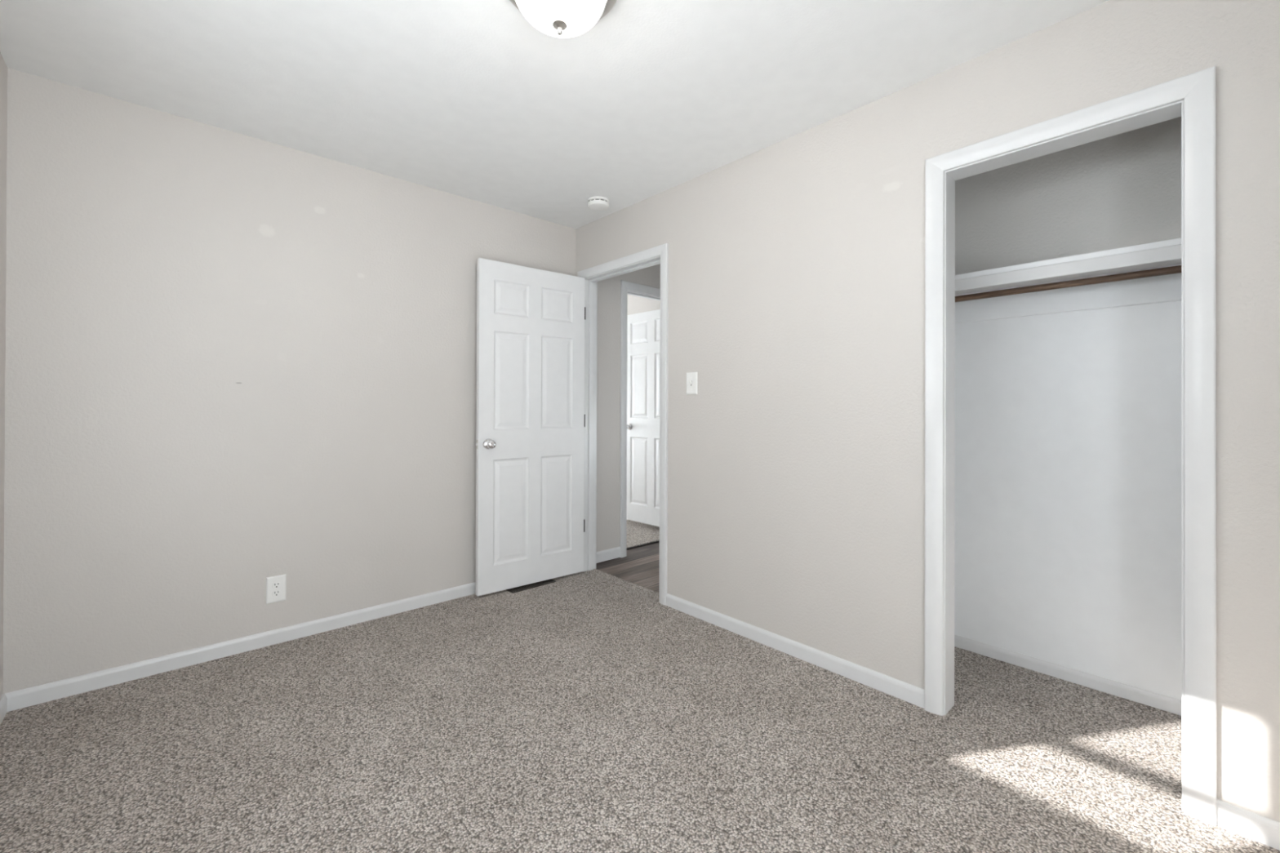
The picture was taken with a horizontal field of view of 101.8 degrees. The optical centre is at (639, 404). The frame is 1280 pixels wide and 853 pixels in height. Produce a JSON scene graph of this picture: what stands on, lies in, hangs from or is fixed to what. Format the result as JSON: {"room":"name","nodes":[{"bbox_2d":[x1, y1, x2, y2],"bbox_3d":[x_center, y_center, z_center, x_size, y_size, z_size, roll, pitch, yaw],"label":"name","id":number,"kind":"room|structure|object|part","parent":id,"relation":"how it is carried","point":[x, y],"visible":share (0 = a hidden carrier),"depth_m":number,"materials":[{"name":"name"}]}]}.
{"room":"empty bedroom","nodes":[
{"label":"empty bedroom","id":0,"kind":"room"},
{"bbox_2d":[0,52,7,697],"bbox_3d":[-1.220,-0.061,0.571,0.140,2.440,3.660,0,0,-42],"label":"wall","id":1,"kind":"structure","parent":0,"point":[3,68],"depth_m":1.93,"materials":[{"name":"beige paint"}]},
{"bbox_2d":[0,693,7,724],"bbox_3d":[-1.215,1.125,0.670,0.012,0.068,3.520,0,0,-42],"label":"baseboard","id":2,"kind":"structure","parent":1,"relation":"attached to","point":[3,698],"depth_m":1.93,"materials":[{"name":"white paint"}]},
{"bbox_2d":[2,67,660,693],"bbox_3d":[-0.601,-0.048,3.692,5.265,2.440,0.110,0,0,-42],"label":"wall","id":3,"kind":"structure","parent":0,"point":[234,362],"depth_m":2.40,"materials":[{"name":"beige paint"}]},
{"bbox_2d":[2,582,475,711],"bbox_3d":[-1.435,1.132,2.846,2.625,0.068,0.012,0,0,-42],"label":"baseboard","id":4,"kind":"structure","parent":3,"relation":"attached to","point":[27,697],"depth_m":2.37,"materials":[{"name":"white paint"}]},
{"bbox_2d":[266,573,286,604],"bbox_3d":[-1.774,0.899,2.538,0.081,0.128,0.008,0,0,-42],"label":"power outlet","id":5,"kind":"object","parent":3,"relation":"attached to","point":[276,586],"visible":1,"depth_m":2.54,"materials":[{"name":"white plastic"}]},
{"bbox_2d":[271,582,280,588],"bbox_3d":[-1.773,0.880,2.536,0.035,0.028,0.002,0,0,-42],"label":"receptacle","id":6,"kind":"object","parent":5,"relation":"attached to","point":[274,584],"depth_m":2.53,"materials":[{"name":"white plastic"}]},
{"bbox_2d":[271,590,280,596],"bbox_3d":[-1.773,0.919,2.536,0.035,0.028,0.002,0,0,-42],"label":"receptacle","id":7,"kind":"object","parent":5,"relation":"attached to","point":[274,593],"depth_m":2.53,"materials":[{"name":"white plastic"}]},
{"bbox_2d":[475,257,585,595],"bbox_3d":[-0.694,0.134,3.394,0.782,2.043,0.169,0,0,-39],"label":"door","id":8,"kind":"structure","parent":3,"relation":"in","point":[531,416],"depth_m":3.35,"materials":[{"name":"white paint"}]},
{"bbox_3d":[-0.906,0.239,3.153,0.067,0.067,0.067,0,0,-39],"label":"knob","id":9,"kind":"part","parent":8,"relation":"part of","materials":[{"name":"silver metal"}]},
{"bbox_2d":[595,546,620,563],"bbox_3d":[-0.270,1.135,3.912,0.317,0.078,0.012,0,0,-42],"label":"baseboard","id":10,"kind":"structure","parent":3,"relation":"attached to","point":[611,553],"depth_m":3.93,"materials":[{"name":"white paint"}]},
{"bbox_2d":[619,280,660,557],"bbox_3d":[0.169,0.110,4.310,0.857,2.145,0.017,0,0,-42],"label":"trim","id":11,"kind":"structure","parent":3,"relation":"attached to","point":[625,286],"depth_m":4.03,"materials":[{"name":"white paint"}]},
{"bbox_2d":[626,309,660,526],"bbox_3d":[0.113,0.121,4.907,0.169,2.012,0.712,0,0,-44],"label":"door","id":12,"kind":"structure","parent":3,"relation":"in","point":[643,329],"depth_m":4.97,"materials":[{"name":"white paint"}]},
{"bbox_3d":[-0.121,0.212,5.072,0.067,0.067,0.067,0,0,-44],"label":"knob","id":13,"kind":"part","parent":12,"relation":"part of","materials":[{"name":"silver metal"}]},
{"bbox_2d":[627,289,660,301],"bbox_3d":[0.126,0.131,4.356,0.761,2.091,0.112,0,0,-42],"label":"trim","id":14,"kind":"structure","parent":3,"relation":"attached to","point":[629,292],"depth_m":4.24,"materials":[{"name":"white paint"}]},
{"bbox_2d":[0,0,1109,228],"bbox_3d":[-0.405,-1.308,3.486,5.265,0.080,6.860,0,0,-42],"label":"ceiling","id":15,"kind":"structure","parent":0,"point":[468,99],"depth_m":1.99,"materials":[{"name":"paint"}]},
{"bbox_2d":[509,0,617,37],"bbox_3d":[-0.240,-1.191,1.556,0.360,0.167,0.360,0,0,-42],"label":"ceiling light","id":16,"kind":"object","parent":15,"relation":"attached to","point":[555,18],"visible":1,"depth_m":1.54,"materials":[{"name":"white glass"}]},
{"bbox_2d":[587,195,608,210],"bbox_3d":[-0.258,-1.245,3.228,0.135,0.046,0.135,0,0,-42],"label":"smoke detector","id":17,"kind":"object","parent":15,"relation":"attached to","point":[597,202],"visible":1,"depth_m":3.19,"materials":[{"name":"white plastic"}]},
{"bbox_2d":[0,519,1279,852],"bbox_3d":[-0.413,1.198,3.477,5.265,0.068,6.860,0,0,-42],"label":"floor","id":18,"kind":"structure","parent":0,"point":[583,712],"depth_m":1.75,"materials":[{"name":"carpet"}]},
{"bbox_2d":[506,578,555,593],"bbox_3d":[-0.713,1.169,3.379,0.320,0.004,0.120,0,0,-42],"label":"floor vent","id":19,"kind":"object","parent":18,"relation":"in","point":[537,584],"visible":0.56,"depth_m":3.35,"materials":[{"name":"brown metal"}]},
{"bbox_2d":[626,294,660,315],"bbox_3d":[-1.510,-0.046,5.029,2.800,2.440,3.090,0,0,-42],"label":"wall","id":20,"kind":"structure","parent":0,"point":[635,304],"depth_m":5.31,"materials":[{"name":"beige paint"}]},
{"bbox_2d":[626,540,659,550],"bbox_3d":[0.072,1.179,4.407,0.723,0.008,0.013,0,0,-42],"label":"trim","id":21,"kind":"structure","parent":20,"relation":"attached to","point":[659,540],"depth_m":4.35,"materials":[{"name":"brown metal"}]},
{"bbox_2d":[575,0,1279,822],"bbox_3d":[0.808,-0.048,2.427,0.108,2.440,3.660,0,0,-42],"label":"wall","id":22,"kind":"structure","parent":0,"point":[796,286],"depth_m":2.17,"materials":[{"name":"beige paint"}]},
{"bbox_2d":[595,281,597,535],"bbox_3d":[-0.051,0.116,3.458,0.017,2.127,0.888,0,0,-42],"label":"trim","id":23,"kind":"structure","parent":22,"relation":"attached to","point":[597,282],"depth_m":3.74,"materials":[{"name":"white paint"}]},
{"bbox_2d":[583,255,660,571],"bbox_3d":[-0.099,0.134,3.414,0.112,2.077,0.800,0,0,-42],"label":"trim","id":24,"kind":"structure","parent":22,"relation":"attached to","point":[590,282],"depth_m":3.68,"materials":[{"name":"white paint"}]},
{"bbox_2d":[577,243,668,605],"bbox_3d":[-0.143,0.112,3.373,0.017,2.121,0.888,0,0,-42],"label":"trim","id":25,"kind":"structure","parent":22,"relation":"attached to","point":[662,250],"depth_m":3.06,"materials":[{"name":"white paint"}]},
{"bbox_2d":[686,372,697,394],"bbox_3d":[0.284,-0.121,2.906,0.020,0.124,0.080,0,0,-42],"label":"light switch","id":26,"kind":"object","parent":22,"relation":"attached to","point":[691,377],"visible":1,"depth_m":2.90,"materials":[{"name":"white plastic"}]},
{"bbox_2d":[666,593,924,708],"bbox_3d":[0.629,1.138,2.526,0.012,0.068,1.404,0,0,-42],"label":"baseboard","id":27,"kind":"structure","parent":22,"relation":"attached to","point":[913,695],"depth_m":2.37,"materials":[{"name":"white paint"}]},
{"bbox_2d":[943,99,1184,810],"bbox_3d":[1.402,0.136,1.773,0.105,2.071,0.656,0,0,-42],"label":"trim","id":28,"kind":"structure","parent":22,"relation":"attached to","point":[1175,109],"depth_m":1.97,"materials":[{"name":"white paint"}]},
{"bbox_2d":[924,66,1216,826],"bbox_3d":[1.356,0.112,1.731,0.022,2.119,0.752,0,0,-42],"label":"trim","id":29,"kind":"structure","parent":22,"relation":"attached to","point":[1197,90],"depth_m":1.49,"materials":[{"name":"white paint"}]},
{"bbox_2d":[1216,799,1279,850],"bbox_3d":[1.756,1.137,1.294,0.012,0.068,0.431,0,0,-42],"label":"baseboard","id":30,"kind":"structure","parent":22,"relation":"attached to","point":[1251,825],"depth_m":1.41,"materials":[{"name":"white paint"}]},
{"bbox_2d":[954,116,1182,700],"bbox_3d":[1.857,-0.045,2.275,0.110,2.440,1.600,0,0,-42],"label":"wall","id":31,"kind":"structure","parent":0,"point":[1068,485],"depth_m":2.21,"materials":[{"name":"white paint"}]},
{"bbox_2d":[955,237,1181,323],"bbox_3d":[1.712,-0.487,2.152,0.278,0.178,0.885,0,0,-42],"label":"closet shelf","id":32,"kind":"object","parent":31,"relation":"attached to","point":[1166,253],"visible":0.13,"depth_m":2.11,"materials":[{"name":"white paint"}]},
{"bbox_2d":[954,634,1182,715],"bbox_3d":[1.804,1.147,2.235,0.010,0.055,0.885,0,0,-42],"label":"baseboard","id":33,"kind":"structure","parent":31,"relation":"attached to","point":[1159,701],"depth_m":2.19,"materials":[{"name":"white paint"}]},
{"bbox_3d":[2.027,-0.047,1.593,0.564,2.440,0.365,0,0,-42],"label":"wall","id":34,"kind":"structure","parent":0,"visible":0},
{"bbox_2d":[955,265,1181,302],"bbox_3d":[1.687,-0.486,2.130,0.027,0.027,0.885,0,0,-42],"label":"closet rod","id":35,"kind":"object","parent":34,"relation":"attached to","point":[1172,269],"visible":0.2,"depth_m":2.07,"materials":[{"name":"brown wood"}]}
]}

